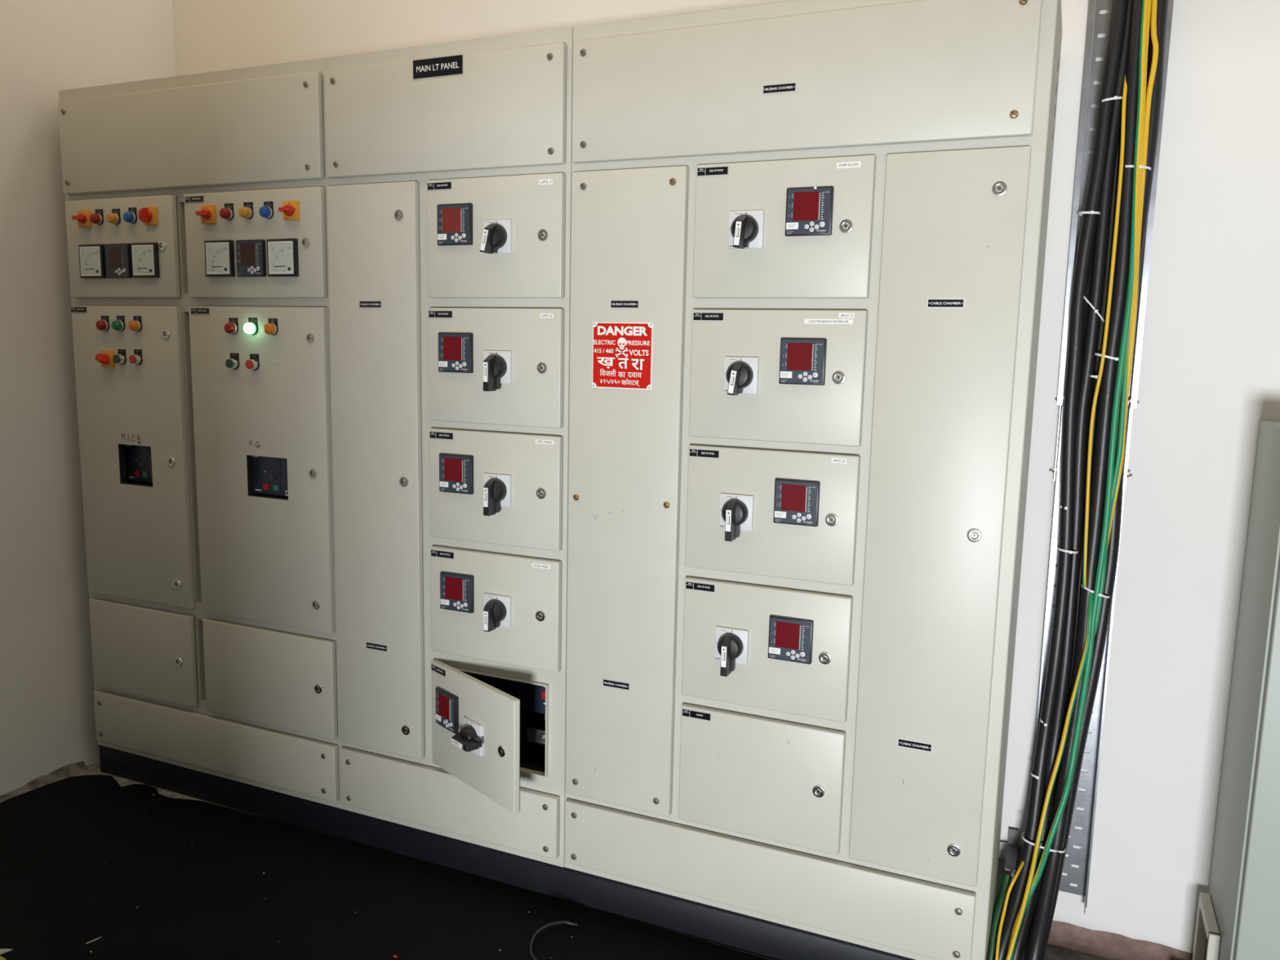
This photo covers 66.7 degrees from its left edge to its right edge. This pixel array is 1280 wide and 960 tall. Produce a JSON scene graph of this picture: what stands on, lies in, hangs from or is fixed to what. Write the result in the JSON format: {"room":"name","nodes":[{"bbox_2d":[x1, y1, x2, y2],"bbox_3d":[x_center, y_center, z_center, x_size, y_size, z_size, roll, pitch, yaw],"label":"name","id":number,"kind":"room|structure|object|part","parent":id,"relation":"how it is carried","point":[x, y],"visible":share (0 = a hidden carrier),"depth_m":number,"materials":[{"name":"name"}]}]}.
{"room":"electrical room","nodes":[
{"label":"electrical room","id":0,"kind":"room"},
{"bbox_2d":[0,0,175,795],"bbox_3d":[-2.601,-0.419,1.332,0.200,3.200,4.800,5,9,23],"label":"wall","id":1,"kind":"structure","parent":0,"point":[47,47],"depth_m":2.94,"materials":[{"name":"paint"}]},
{"bbox_2d":[0,760,88,802],"bbox_3d":[-2.113,1.014,2.439,0.028,0.033,1.580,5,9,23],"label":"baseboard","id":2,"kind":"structure","parent":1,"relation":"attached to","point":[73,769],"depth_m":3.05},
{"bbox_2d":[74,760,1113,959],"bbox_3d":[-0.800,1.817,-0.719,6.800,0.620,8.000,5,9,23],"label":"floor","id":3,"kind":"structure","parent":0,"point":[1052,952],"depth_m":2.45,"materials":[{"name":"concrete"}]},
{"bbox_2d":[0,774,771,959],"bbox_3d":[0.027,1.312,0.741,5.324,0.005,2.997,5,9,23],"label":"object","id":4,"kind":"object","parent":3,"relation":"on","point":[68,846],"visible":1,"depth_m":2.44,"materials":[{"name":"black rubber"}]},
{"bbox_2d":[0,948,12,955],"bbox_3d":[-1.453,1.070,2.208,0.047,0.003,0.019,1,8,0],"label":"paper scrap","id":5,"kind":"object","parent":4,"relation":"on","point":[2,950],"visible":1,"depth_m":2.21,"materials":[{"name":"grey paper"}]},
{"bbox_2d":[85,936,101,943],"bbox_3d":[-1.267,1.067,2.258,0.004,0.002,0.034,7,10,38],"label":"paper sliver","id":6,"kind":"object","parent":4,"relation":"on","point":[100,936],"visible":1,"depth_m":2.26,"materials":[{"name":"grey paper"}]},
{"bbox_2d":[528,920,577,959],"bbox_3d":[-0.207,1.083,2.251,0.101,0.018,0.223,2,8,4],"label":"wire offcut","id":7,"kind":"object","parent":4,"relation":"on","point":[543,927],"visible":1,"depth_m":2.32,"materials":[{"name":"black"}]},
{"bbox_2d":[97,744,996,959],"bbox_3d":[-0.428,0.972,2.774,2.692,0.093,0.401,5,9,23],"label":"cabinet base","id":8,"kind":"object","parent":3,"relation":"on","point":[752,935],"visible":0.36,"depth_m":2.52,"materials":[{"name":"black paint"}]},
{"bbox_2d":[57,57,343,808],"bbox_3d":[-1.196,-0.127,2.939,0.991,2.005,0.460,5,9,23],"label":"tall cabinet","id":9,"kind":"object","parent":8,"relation":"on","point":[196,204],"visible":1,"depth_m":2.74,"materials":[{"name":"grey metal"}]},
{"bbox_3d":[-1.665,-0.505,2.888,0.072,0.019,0.002,5,9,23],"label":"name plate","id":10,"kind":"part","parent":9,"relation":"part of","materials":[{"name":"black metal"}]},
{"bbox_2d":[71,209,92,227],"bbox_3d":[-1.620,-0.757,2.813,0.048,0.048,0.040,5,9,23],"label":"switch","id":11,"kind":"object","parent":9,"relation":"attached to","point":[82,217],"depth_m":2.82,"materials":[{"name":"orange plastic"}]},
{"bbox_2d":[89,208,103,225],"bbox_3d":[-1.564,-0.756,2.797,0.033,0.044,0.025,5,9,23],"label":"lamp","id":12,"kind":"object","parent":9,"relation":"attached to","point":[96,215],"depth_m":2.80,"materials":[{"name":"red plastic"}]},
{"bbox_2d":[95,315,109,331],"bbox_3d":[-1.570,-0.457,2.839,0.033,0.044,0.025,5,9,23],"label":"lamp","id":13,"kind":"object","parent":9,"relation":"attached to","point":[102,324],"depth_m":2.84,"materials":[{"name":"red plastic"}]},
{"bbox_2d":[94,350,115,367],"bbox_3d":[-1.569,-0.354,2.844,0.048,0.048,0.040,5,9,23],"label":"switch","id":14,"kind":"object","parent":9,"relation":"attached to","point":[104,357],"depth_m":2.85,"materials":[{"name":"orange plastic"}]},
{"bbox_2d":[106,208,120,224],"bbox_3d":[-1.501,-0.750,2.769,0.033,0.044,0.025,5,9,23],"label":"lamp","id":15,"kind":"object","parent":9,"relation":"attached to","point":[113,216],"depth_m":2.77,"materials":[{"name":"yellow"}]},
{"bbox_2d":[111,315,124,331],"bbox_3d":[-1.511,-0.453,2.813,0.033,0.044,0.025,5,9,23],"label":"lamp","id":16,"kind":"object","parent":9,"relation":"attached to","point":[117,324],"depth_m":2.81,"materials":[{"name":"green plastic"}]},
{"bbox_3d":[-1.491,-0.666,2.800,0.434,0.279,0.019,5,9,23],"label":"metering door","id":17,"kind":"part","parent":9,"relation":"part of","materials":[{"name":"grey paint"}]},
{"bbox_2d":[123,207,137,223],"bbox_3d":[-1.440,-0.746,2.743,0.033,0.044,0.025,5,9,23],"label":"lamp","id":18,"kind":"object","parent":9,"relation":"attached to","point":[130,215],"depth_m":2.74,"materials":[{"name":"blue plastic"}]},
{"bbox_3d":[-1.503,-0.072,2.886,0.434,0.874,0.023,5,9,23],"label":"breaker door","id":19,"kind":"part","parent":9,"relation":"part of","materials":[{"name":"grey paint"}]},
{"bbox_2d":[128,315,142,331],"bbox_3d":[-1.448,-0.448,2.786,0.033,0.044,0.025,5,9,23],"label":"lamp","id":20,"kind":"object","parent":9,"relation":"attached to","point":[135,324],"depth_m":2.79,"materials":[{"name":"orange plastic"}]},
{"bbox_3d":[-1.518,0.523,2.969,0.430,0.279,0.019,5,9,23],"label":"door","id":21,"kind":"part","parent":9,"relation":"part of","materials":[{"name":"grey paint"}]},
{"bbox_2d":[137,206,158,225],"bbox_3d":[-1.375,-0.736,2.707,0.048,0.048,0.040,5,9,23],"label":"switch","id":22,"kind":"object","parent":9,"relation":"attached to","point":[148,215],"depth_m":2.71,"materials":[{"name":"red plastic"}]},
{"bbox_3d":[-1.215,-0.765,2.653,0.072,0.019,0.002,5,9,23],"label":"name plate","id":23,"kind":"part","parent":9,"relation":"part of","materials":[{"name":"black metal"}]},
{"bbox_3d":[-1.217,-0.468,2.693,0.072,0.019,0.002,5,9,23],"label":"name plate","id":24,"kind":"part","parent":9,"relation":"part of","materials":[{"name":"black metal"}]},
{"bbox_2d":[195,204,216,223],"bbox_3d":[-1.175,-0.717,2.620,0.048,0.048,0.040,5,9,23],"label":"switch","id":25,"kind":"object","parent":9,"relation":"attached to","point":[206,214],"depth_m":2.62,"materials":[{"name":"orange plastic"}]},
{"bbox_2d":[219,203,234,220],"bbox_3d":[-1.106,-0.717,2.598,0.033,0.044,0.025,5,9,23],"label":"lamp","id":26,"kind":"object","parent":9,"relation":"attached to","point":[226,210],"depth_m":2.60,"materials":[{"name":"red plastic"}]},
{"bbox_2d":[223,317,238,334],"bbox_3d":[-1.111,-0.417,2.640,0.033,0.044,0.025,5,9,23],"label":"lamp","id":27,"kind":"object","parent":9,"relation":"attached to","point":[231,324],"depth_m":2.64,"materials":[{"name":"red plastic"}]},
{"bbox_2d":[238,201,253,219],"bbox_3d":[-1.043,-0.712,2.570,0.033,0.044,0.025,5,9,23],"label":"lamp","id":28,"kind":"object","parent":9,"relation":"attached to","point":[246,208],"depth_m":2.57,"materials":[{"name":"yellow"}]},
{"bbox_2d":[243,317,257,334],"bbox_3d":[-1.047,-0.413,2.612,0.033,0.044,0.025,5,9,23],"label":"lamp","id":29,"kind":"object","parent":9,"relation":"attached to","point":[251,324],"depth_m":2.61,"materials":[{"name":"green"}]},
{"bbox_3d":[-1.032,-0.629,2.601,0.479,0.279,0.019,5,9,23],"label":"metering door","id":30,"kind":"part","parent":9,"relation":"part of","materials":[{"name":"grey paint"}]},
{"bbox_3d":[-1.043,-0.034,2.686,0.479,0.874,0.023,5,9,23],"label":"breaker door","id":31,"kind":"part","parent":9,"relation":"part of","materials":[{"name":"grey paint"}]},
{"bbox_2d":[258,201,273,218],"bbox_3d":[-0.979,-0.706,2.543,0.033,0.044,0.025,5,9,23],"label":"lamp","id":32,"kind":"object","parent":9,"relation":"attached to","point":[265,208],"depth_m":2.54,"materials":[{"name":"blue plastic"}]},
{"bbox_3d":[-1.056,0.561,2.768,0.479,0.279,0.019,5,9,23],"label":"door","id":33,"kind":"part","parent":9,"relation":"part of","materials":[{"name":"grey paint"}]},
{"bbox_2d":[263,318,278,335],"bbox_3d":[-0.983,-0.407,2.584,0.033,0.044,0.025,5,9,23],"label":"lamp","id":34,"kind":"object","parent":9,"relation":"attached to","point":[270,325],"depth_m":2.59,"materials":[{"name":"orange plastic"}]},
{"bbox_2d":[278,200,299,220],"bbox_3d":[-0.909,-0.695,2.505,0.048,0.048,0.040,5,9,23],"label":"switch","id":35,"kind":"object","parent":9,"relation":"attached to","point":[289,210],"depth_m":2.51,"materials":[{"name":"orange plastic"}]},
{"bbox_2d":[324,26,573,867],"bbox_3d":[-0.446,-0.057,2.550,0.698,2.005,0.576,5,9,23],"label":"tall cabinet","id":36,"kind":"object","parent":8,"relation":"on","point":[449,164],"visible":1,"depth_m":2.40,"materials":[{"name":"beige metal"}]},
{"bbox_3d":[-0.681,-0.444,2.458,0.071,0.019,0.002,5,9,23],"label":"name plate","id":37,"kind":"part","parent":36,"relation":"part of","materials":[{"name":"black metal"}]},
{"bbox_3d":[-0.683,-0.004,2.528,0.272,1.480,0.019,5,9,23],"label":"cable chamber door","id":38,"kind":"part","parent":36,"relation":"part of","materials":[{"name":"grey paint"}]},
{"bbox_3d":[-0.699,0.443,2.582,0.071,0.019,0.002,5,9,23],"label":"name plate","id":39,"kind":"part","parent":36,"relation":"part of","materials":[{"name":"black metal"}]},
{"bbox_3d":[-0.478,-0.974,2.297,0.144,0.046,0.002,5,9,23],"label":"name plate","id":40,"kind":"part","parent":36,"relation":"part of","materials":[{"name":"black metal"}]},
{"bbox_3d":[-0.515,0.486,2.489,0.002,0.019,0.072,-6,11,-42],"label":"name plate","id":41,"kind":"part","parent":36,"relation":"part of","materials":[{"name":"black plastic"}]},
{"bbox_3d":[-0.481,-0.705,2.334,0.072,0.019,0.002,5,9,23],"label":"name plate","id":42,"kind":"part","parent":36,"relation":"part of","materials":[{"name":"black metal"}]},
{"bbox_3d":[-0.487,-0.405,2.376,0.072,0.019,0.002,5,9,23],"label":"name plate","id":43,"kind":"part","parent":36,"relation":"part of","materials":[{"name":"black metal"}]},
{"bbox_3d":[-0.493,-0.111,2.418,0.072,0.019,0.002,5,9,23],"label":"name plate","id":44,"kind":"part","parent":36,"relation":"part of","materials":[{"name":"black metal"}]},
{"bbox_3d":[-0.500,0.188,2.460,0.072,0.019,0.002,5,9,23],"label":"name plate","id":45,"kind":"part","parent":36,"relation":"part of","materials":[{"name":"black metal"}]},
{"bbox_2d":[451,716,483,756],"bbox_3d":[-0.421,0.631,2.360,0.059,0.077,0.094,-6,11,-42],"label":"switch","id":46,"kind":"object","parent":36,"relation":"attached to","point":[469,738],"depth_m":2.36,"materials":[{"name":"black plastic"}]},
{"bbox_3d":[-0.411,0.625,2.406,0.019,0.279,0.371,-6,11,-42],"label":"feeder door","id":47,"kind":"part","parent":36,"relation":"part of","materials":[{"name":"grey paint"}]},
{"bbox_3d":[-0.363,0.318,2.428,0.371,0.275,0.019,5,9,23],"label":"feeder door","id":48,"kind":"part","parent":36,"relation":"part of","materials":[{"name":"grey paint"}]},
{"bbox_3d":[-0.351,-0.273,2.345,0.371,0.277,0.019,5,9,23],"label":"feeder door","id":49,"kind":"part","parent":36,"relation":"part of","materials":[{"name":"grey paint"}]},
{"bbox_3d":[-0.357,0.020,2.386,0.371,0.275,0.019,5,9,23],"label":"feeder door","id":50,"kind":"part","parent":36,"relation":"part of","materials":[{"name":"grey paint"}]},
{"bbox_3d":[-0.345,-0.572,2.302,0.371,0.279,0.019,5,9,23],"label":"feeder door","id":51,"kind":"part","parent":36,"relation":"part of","materials":[{"name":"grey paint"}]},
{"bbox_2d":[480,219,512,253],"bbox_3d":[-0.344,-0.566,2.260,0.075,0.080,0.059,5,9,23],"label":"switch","id":52,"kind":"object","parent":36,"relation":"attached to","point":[495,235],"depth_m":2.26,"materials":[{"name":"black plastic"}]},
{"bbox_2d":[483,592,511,631],"bbox_3d":[-0.362,0.326,2.386,0.075,0.080,0.059,5,9,23],"label":"switch","id":53,"kind":"object","parent":36,"relation":"attached to","point":[497,606],"depth_m":2.39,"materials":[{"name":"black plastic"}]},
{"bbox_2d":[483,472,511,515],"bbox_3d":[-0.356,0.036,2.345,0.075,0.094,0.059,5,9,23],"label":"switch","id":54,"kind":"object","parent":36,"relation":"attached to","point":[497,486],"depth_m":2.35,"materials":[{"name":"black plastic"}]},
{"bbox_2d":[483,350,511,391],"bbox_3d":[-0.350,-0.258,2.303,0.075,0.094,0.059,5,9,23],"label":"switch","id":55,"kind":"object","parent":36,"relation":"attached to","point":[497,364],"depth_m":2.30,"materials":[{"name":"black plastic"}]},
{"bbox_2d":[564,0,1062,959],"bbox_3d":[0.377,0.000,2.263,1.042,2.003,0.511,5,9,23],"label":"tall cabinet","id":56,"kind":"object","parent":8,"relation":"on","point":[794,555],"depth_m":2.06,"materials":[{"name":"beige metal"}]},
{"bbox_3d":[-0.057,0.484,2.301,0.071,0.019,0.002,5,9,23],"label":"name plate","id":57,"kind":"part","parent":56,"relation":"part of","materials":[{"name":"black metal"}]},
{"bbox_2d":[591,321,653,390],"bbox_3d":[-0.041,-0.280,2.193,0.149,0.149,0.003,5,9,23],"label":"sign","id":58,"kind":"object","parent":56,"relation":"attached to","point":[622,352],"visible":1,"depth_m":2.19,"materials":[{"name":"red metal"}]},
{"bbox_3d":[-0.035,-0.393,2.176,0.071,0.019,0.002,5,9,23],"label":"name plate","id":59,"kind":"part","parent":56,"relation":"part of","materials":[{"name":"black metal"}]},
{"bbox_3d":[0.129,0.537,2.226,0.072,0.019,0.002,5,9,23],"label":"name plate","id":60,"kind":"part","parent":56,"relation":"part of","materials":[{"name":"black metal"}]},
{"bbox_3d":[0.135,0.240,2.184,0.072,0.019,0.002,5,9,23],"label":"name plate","id":61,"kind":"part","parent":56,"relation":"part of","materials":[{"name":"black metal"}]},
{"bbox_3d":[0.141,-0.059,2.142,0.072,0.019,0.002,5,9,23],"label":"name plate","id":62,"kind":"part","parent":56,"relation":"part of","materials":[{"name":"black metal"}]},
{"bbox_3d":[0.147,-0.353,2.101,0.072,0.019,0.002,5,9,23],"label":"name plate","id":63,"kind":"part","parent":56,"relation":"part of","materials":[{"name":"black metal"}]},
{"bbox_3d":[0.154,-0.653,2.058,0.072,0.019,0.002,5,9,23],"label":"name plate","id":64,"kind":"part","parent":56,"relation":"part of","materials":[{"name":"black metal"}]},
{"bbox_2d":[715,626,749,676],"bbox_3d":[0.194,0.380,2.145,0.075,0.094,0.059,5,9,23],"label":"switch","id":65,"kind":"object","parent":56,"relation":"attached to","point":[731,642],"depth_m":2.15,"materials":[{"name":"black plastic"}]},
{"bbox_2d":[719,493,754,541],"bbox_3d":[0.200,0.081,2.103,0.075,0.094,0.059,5,9,23],"label":"switch","id":66,"kind":"object","parent":56,"relation":"attached to","point":[736,510],"depth_m":2.11,"materials":[{"name":"black plastic"}]},
{"bbox_2d":[723,356,759,395],"bbox_3d":[0.206,-0.220,2.060,0.075,0.080,0.059,5,9,23],"label":"switch","id":67,"kind":"object","parent":56,"relation":"attached to","point":[740,374],"depth_m":2.06,"materials":[{"name":"black plastic"}]},
{"bbox_2d":[728,209,764,248],"bbox_3d":[0.213,-0.520,2.018,0.075,0.080,0.059,5,9,23],"label":"switch","id":68,"kind":"object","parent":56,"relation":"attached to","point":[746,228],"depth_m":2.02,"materials":[{"name":"black plastic"}]},
{"bbox_3d":[0.268,0.669,2.193,0.377,0.279,0.019,5,9,23],"label":"feeder door","id":69,"kind":"part","parent":56,"relation":"part of","materials":[{"name":"grey paint"}]},
{"bbox_3d":[0.274,0.371,2.151,0.377,0.275,0.019,5,9,23],"label":"feeder door","id":70,"kind":"part","parent":56,"relation":"part of","materials":[{"name":"grey paint"}]},
{"bbox_3d":[0.280,0.072,2.109,0.377,0.275,0.019,5,9,23],"label":"feeder door","id":71,"kind":"part","parent":56,"relation":"part of","materials":[{"name":"grey paint"}]},
{"bbox_3d":[0.286,-0.221,2.068,0.377,0.277,0.019,5,9,23],"label":"feeder door","id":72,"kind":"part","parent":56,"relation":"part of","materials":[{"name":"grey paint"}]},
{"bbox_3d":[0.284,-0.797,1.981,0.071,0.019,0.002,5,9,23],"label":"name plate","id":73,"kind":"part","parent":56,"relation":"part of","materials":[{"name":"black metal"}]},
{"bbox_3d":[0.292,-0.520,2.025,0.377,0.279,0.019,5,9,23],"label":"feeder door","id":74,"kind":"part","parent":56,"relation":"part of","materials":[{"name":"grey paint"}]},
{"bbox_3d":[0.573,0.553,2.030,0.071,0.019,0.002,5,9,23],"label":"name plate","id":75,"kind":"part","parent":56,"relation":"part of","materials":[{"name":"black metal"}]},
{"bbox_3d":[0.594,0.100,1.973,0.265,1.480,0.019,5,9,23],"label":"cable chamber door","id":76,"kind":"part","parent":56,"relation":"part of","materials":[{"name":"grey paint"}]},
{"bbox_3d":[0.597,-0.345,1.901,0.071,0.019,0.002,5,9,23],"label":"name plate","id":77,"kind":"part","parent":56,"relation":"part of","materials":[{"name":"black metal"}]},
{"bbox_2d":[991,873,1003,919],"bbox_3d":[0.833,1.134,2.303,0.026,0.395,0.109,7,10,37],"label":"earth wire","id":78,"kind":"object","parent":56,"relation":"attached to","point":[1002,874],"visible":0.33,"depth_m":2.30,"materials":[{"name":"green"}]},
{"bbox_2d":[987,873,1012,959],"bbox_3d":[0.832,1.131,2.281,0.025,0.407,0.109,7,10,36],"label":"earth wire","id":79,"kind":"object","parent":56,"relation":"attached to","point":[1006,880],"visible":0.72,"depth_m":2.26,"materials":[{"name":"green"}]},
{"bbox_3d":[0.885,0.933,2.356,0.046,0.120,0.154,5,9,23],"label":"earthing strip","id":80,"kind":"part","parent":56,"relation":"part of","materials":[{"name":"grey metal"}]},
{"bbox_2d":[992,0,1128,959],"bbox_3d":[0.907,-0.249,2.113,0.289,3.511,0.065,-6,11,-41],"label":"power cable","id":81,"kind":"object","parent":3,"relation":"on","point":[1119,7],"visible":0.94,"depth_m":2.21,"materials":[{"name":"black plastic"}]},
{"bbox_2d":[995,861,1024,959],"bbox_3d":[0.872,1.091,2.282,0.022,0.487,0.205,9,11,42],"label":"earth wire","id":82,"kind":"object","parent":81,"relation":"attached to","point":[1022,864],"visible":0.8,"depth_m":2.24,"materials":[{"name":"yellow"}]},
{"bbox_2d":[1031,769,1039,779],"bbox_3d":[0.938,0.697,2.304,0.023,0.008,0.034,5,9,23],"label":"cable tie","id":83,"kind":"object","parent":81,"relation":"attached to","point":[1032,775],"visible":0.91,"depth_m":2.29,"materials":[{"name":"white plastic"}]},
{"bbox_2d":[1083,296,1104,322],"bbox_3d":[1.010,-0.383,2.170,0.049,0.061,0.055,5,9,23],"label":"cable tie","id":84,"kind":"object","parent":81,"relation":"attached to","point":[1084,297],"visible":0.89,"depth_m":2.15,"materials":[{"name":"white plastic"}]},
{"bbox_2d":[1192,420,1279,959],"bbox_3d":[1.591,0.581,1.933,0.734,1.344,0.352,5,9,23],"label":"electrical cabinet","id":85,"kind":"object","parent":3,"relation":"on","point":[1238,917],"visible":1,"depth_m":1.97,"materials":[{"name":"grey metal"}]},
{"bbox_3d":[1.534,0.581,1.776,0.700,1.285,0.020,5,9,23],"label":"door","id":86,"kind":"part","parent":85,"relation":"part of","materials":[{"name":"grey paint"}]},
{"bbox_2d":[172,0,1279,953],"bbox_3d":[1.057,-0.487,2.340,6.420,3.196,0.200,5,9,23],"label":"wall","id":87,"kind":"structure","parent":0,"point":[1210,369],"depth_m":2.24,"materials":[{"name":"white paint"}]},
{"bbox_2d":[1000,0,1096,847],"bbox_3d":[0.927,-0.574,2.267,0.168,3.010,0.058,5,9,23],"label":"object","id":88,"kind":"structure","parent":87,"relation":"attached to","point":[1041,489],"depth_m":2.29,"materials":[{"name":"white paint"}]},
{"bbox_2d":[1032,405,1131,914],"bbox_3d":[1.039,0.438,2.328,0.144,1.226,0.054,5,9,23],"label":"cable tray","id":89,"kind":"object","parent":87,"relation":"attached to","point":[1082,857],"visible":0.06,"depth_m":2.36,"materials":[{"name":"metal"}]},
{"bbox_3d":[0.975,0.424,2.354,0.004,1.208,0.054,5,9,23],"label":"rail","id":90,"kind":"part","parent":89,"relation":"part of","materials":[{"name":"metal"}]},
{"bbox_3d":[1.103,0.443,2.300,0.004,1.226,0.054,5,9,23],"label":"rail","id":91,"kind":"part","parent":89,"relation":"part of","materials":[{"name":"metal"}]},
{"bbox_2d":[1057,0,1173,415],"bbox_3d":[1.069,-1.097,2.112,0.164,1.906,0.054,5,9,23],"label":"cable tray","id":92,"kind":"object","parent":87,"relation":"attached to","point":[1102,21],"visible":0.09,"depth_m":2.17,"materials":[{"name":"metal"}]},
{"bbox_2d":[1048,391,1063,480],"bbox_3d":[0.974,-0.104,2.275,0.020,0.210,0.038,5,9,23],"label":"plate","id":93,"kind":"object","parent":92,"relation":"attached to","point":[1053,469],"visible":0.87,"depth_m":2.26,"materials":[{"name":"metal"}]},
{"bbox_3d":[0.977,-0.104,2.273,0.002,0.210,0.038,5,9,23],"label":"plate","id":94,"kind":"part","parent":93,"relation":"part of","materials":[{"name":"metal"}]},
{"bbox_3d":[1.000,-1.111,2.141,0.012,1.888,0.054,5,9,23],"label":"rail","id":95,"kind":"part","parent":92,"relation":"part of","materials":[{"name":"metal"}]},
{"bbox_2d":[1041,0,1168,959],"bbox_3d":[0.984,-0.244,2.090,0.289,3.511,0.058,-6,11,-42],"label":"power cable","id":96,"kind":"object","parent":92,"relation":"attached to","point":[1100,639],"visible":0.51,"depth_m":2.20,"materials":[{"name":"black plastic"}]},
{"bbox_2d":[1080,582,1109,598],"bbox_3d":[1.045,0.253,2.234,0.061,0.026,0.062,5,9,23],"label":"cable tie","id":97,"kind":"object","parent":96,"relation":"attached to","point":[1085,588],"visible":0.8,"depth_m":2.21,"materials":[{"name":"white plastic"}]},
{"bbox_2d":[1094,352,1118,360],"bbox_3d":[1.050,-0.272,2.167,0.070,0.021,0.062,5,9,23],"label":"cable tie","id":98,"kind":"object","parent":96,"relation":"attached to","point":[1095,353],"visible":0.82,"depth_m":2.15,"materials":[{"name":"white plastic"}]},
{"bbox_2d":[1094,0,1151,635],"bbox_3d":[1.057,-0.702,2.090,0.033,2.601,0.063,-4,9,-32],"label":"earth wire","id":99,"kind":"object","parent":96,"relation":"attached to","point":[1124,387],"visible":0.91,"depth_m":2.14,"materials":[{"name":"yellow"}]},
{"bbox_2d":[1107,0,1158,546],"bbox_3d":[1.058,-0.678,2.094,0.038,2.651,0.067,-6,11,-42],"label":"earth wire","id":100,"kind":"object","parent":96,"relation":"attached to","point":[1154,2],"visible":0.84,"depth_m":2.08,"materials":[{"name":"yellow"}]},
{"bbox_2d":[1124,164,1151,170],"bbox_3d":[1.073,-0.673,2.105,0.058,0.012,0.062,5,9,23],"label":"cable tie","id":101,"kind":"object","parent":96,"relation":"attached to","point":[1126,166],"visible":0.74,"depth_m":2.08,"materials":[{"name":"white plastic"}]},
{"bbox_2d":[1124,393,1138,485],"bbox_3d":[1.116,-0.093,2.213,0.020,0.210,0.038,5,9,23],"label":"plate","id":102,"kind":"object","parent":92,"relation":"attached to","point":[1127,474],"visible":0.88,"depth_m":2.20,"materials":[{"name":"metal"}]},
{"bbox_3d":[1.139,-1.091,2.082,0.012,1.906,0.054,5,9,23],"label":"rail","id":103,"kind":"part","parent":92,"relation":"part of","materials":[{"name":"metal"}]},
{"bbox_3d":[0.985,-0.249,2.121,0.150,3.510,0.263,5,9,23],"label":"power cable","id":104,"kind":"object","parent":92,"relation":"attached to","visible":0},
{"bbox_2d":[1021,129,1120,959],"bbox_3d":[0.967,-0.250,2.124,0.050,3.511,0.280,9,11,44],"label":"power cable","id":105,"kind":"object","parent":104,"relation":"attached to","point":[1117,167],"visible":0.12,"depth_m":2.21,"materials":[{"name":"black plastic"}]},
{"bbox_2d":[1022,831,1065,853],"bbox_3d":[0.943,0.848,2.275,0.096,0.017,0.062,5,9,23],"label":"cable tie","id":106,"kind":"object","parent":105,"relation":"attached to","point":[1023,833],"visible":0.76,"depth_m":2.25,"materials":[{"name":"white plastic"}]},
{"bbox_2d":[1082,74,1127,587],"bbox_3d":[1.045,-0.356,2.171,0.024,1.511,0.083,8,11,40],"label":"earth wire","id":107,"kind":"object","parent":104,"relation":"attached to","point":[1125,86],"visible":0.71,"depth_m":2.14,"materials":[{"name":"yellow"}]},
{"bbox_2d":[1047,920,1192,959],"bbox_3d":[1.020,1.102,2.581,6.400,0.128,0.213,5,9,23],"label":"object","id":108,"kind":"structure","parent":87,"relation":"attached to","point":[1114,946],"depth_m":2.41,"materials":[{"name":"brown brick"}]},
{"bbox_3d":[0.158,-1.829,-0.082,6.300,0.100,4.800,5,9,23],"label":"ceiling","id":109,"kind":"structure","parent":0,"visible":0},
{"bbox_2d":[1013,0,1131,959],"bbox_3d":[0.936,-0.248,2.111,0.283,3.511,0.057,-7,11,-44],"label":"power cable","id":110,"kind":"object","parent":109,"relation":"hanging from","point":[1100,253],"visible":0.77,"depth_m":2.20,"materials":[{"name":"black plastic"}]},
{"bbox_2d":[1005,591,1093,959],"bbox_3d":[0.943,0.754,2.233,0.282,1.272,0.049,-6,11,-42],"label":"earth wire","id":111,"kind":"object","parent":110,"relation":"attached to","point":[1090,611],"visible":0.89,"depth_m":2.23,"materials":[{"name":"yellow"}]},
{"bbox_2d":[1057,546,1078,553],"bbox_3d":[0.989,0.161,2.249,0.045,0.009,0.052,5,9,23],"label":"cable tie","id":112,"kind":"object","parent":110,"relation":"attached to","point":[1058,548],"visible":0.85,"depth_m":2.23,"materials":[{"name":"white plastic"}]},
{"bbox_2d":[1007,0,1149,959],"bbox_3d":[0.957,-0.299,2.075,0.250,3.400,0.034,-4,9,-32],"label":"earth wire","id":113,"kind":"object","parent":110,"relation":"attached to","point":[1144,11],"visible":1,"depth_m":2.15,"materials":[{"name":"green"}]},
{"bbox_2d":[1078,210,1100,216],"bbox_3d":[0.993,-0.588,2.151,0.045,0.007,0.051,5,9,23],"label":"cable tie","id":114,"kind":"object","parent":110,"relation":"attached to","point":[1081,213],"visible":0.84,"depth_m":2.13,"materials":[{"name":"white plastic"}]},
{"bbox_2d":[1089,374,1097,378],"bbox_3d":[1.022,-0.232,2.184,0.023,0.007,0.034,5,9,23],"label":"cable tie","id":115,"kind":"object","parent":110,"relation":"attached to","point":[1091,375],"visible":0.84,"depth_m":2.17,"materials":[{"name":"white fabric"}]},
{"bbox_2d":[1102,96,1122,102],"bbox_3d":[1.022,-0.821,2.109,0.047,0.009,0.053,5,9,23],"label":"cable tie","id":116,"kind":"object","parent":110,"relation":"attached to","point":[1113,97],"visible":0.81,"depth_m":2.09,"materials":[{"name":"white plastic"}]},
{"bbox_2d":[1025,0,1142,959],"bbox_3d":[0.965,-0.243,2.076,0.048,3.511,0.279,8,11,42],"label":"power cable","id":117,"kind":"object","parent":109,"relation":"hanging from","point":[1041,921],"visible":0.79,"depth_m":2.18,"materials":[{"name":"black plastic"}]}
]}

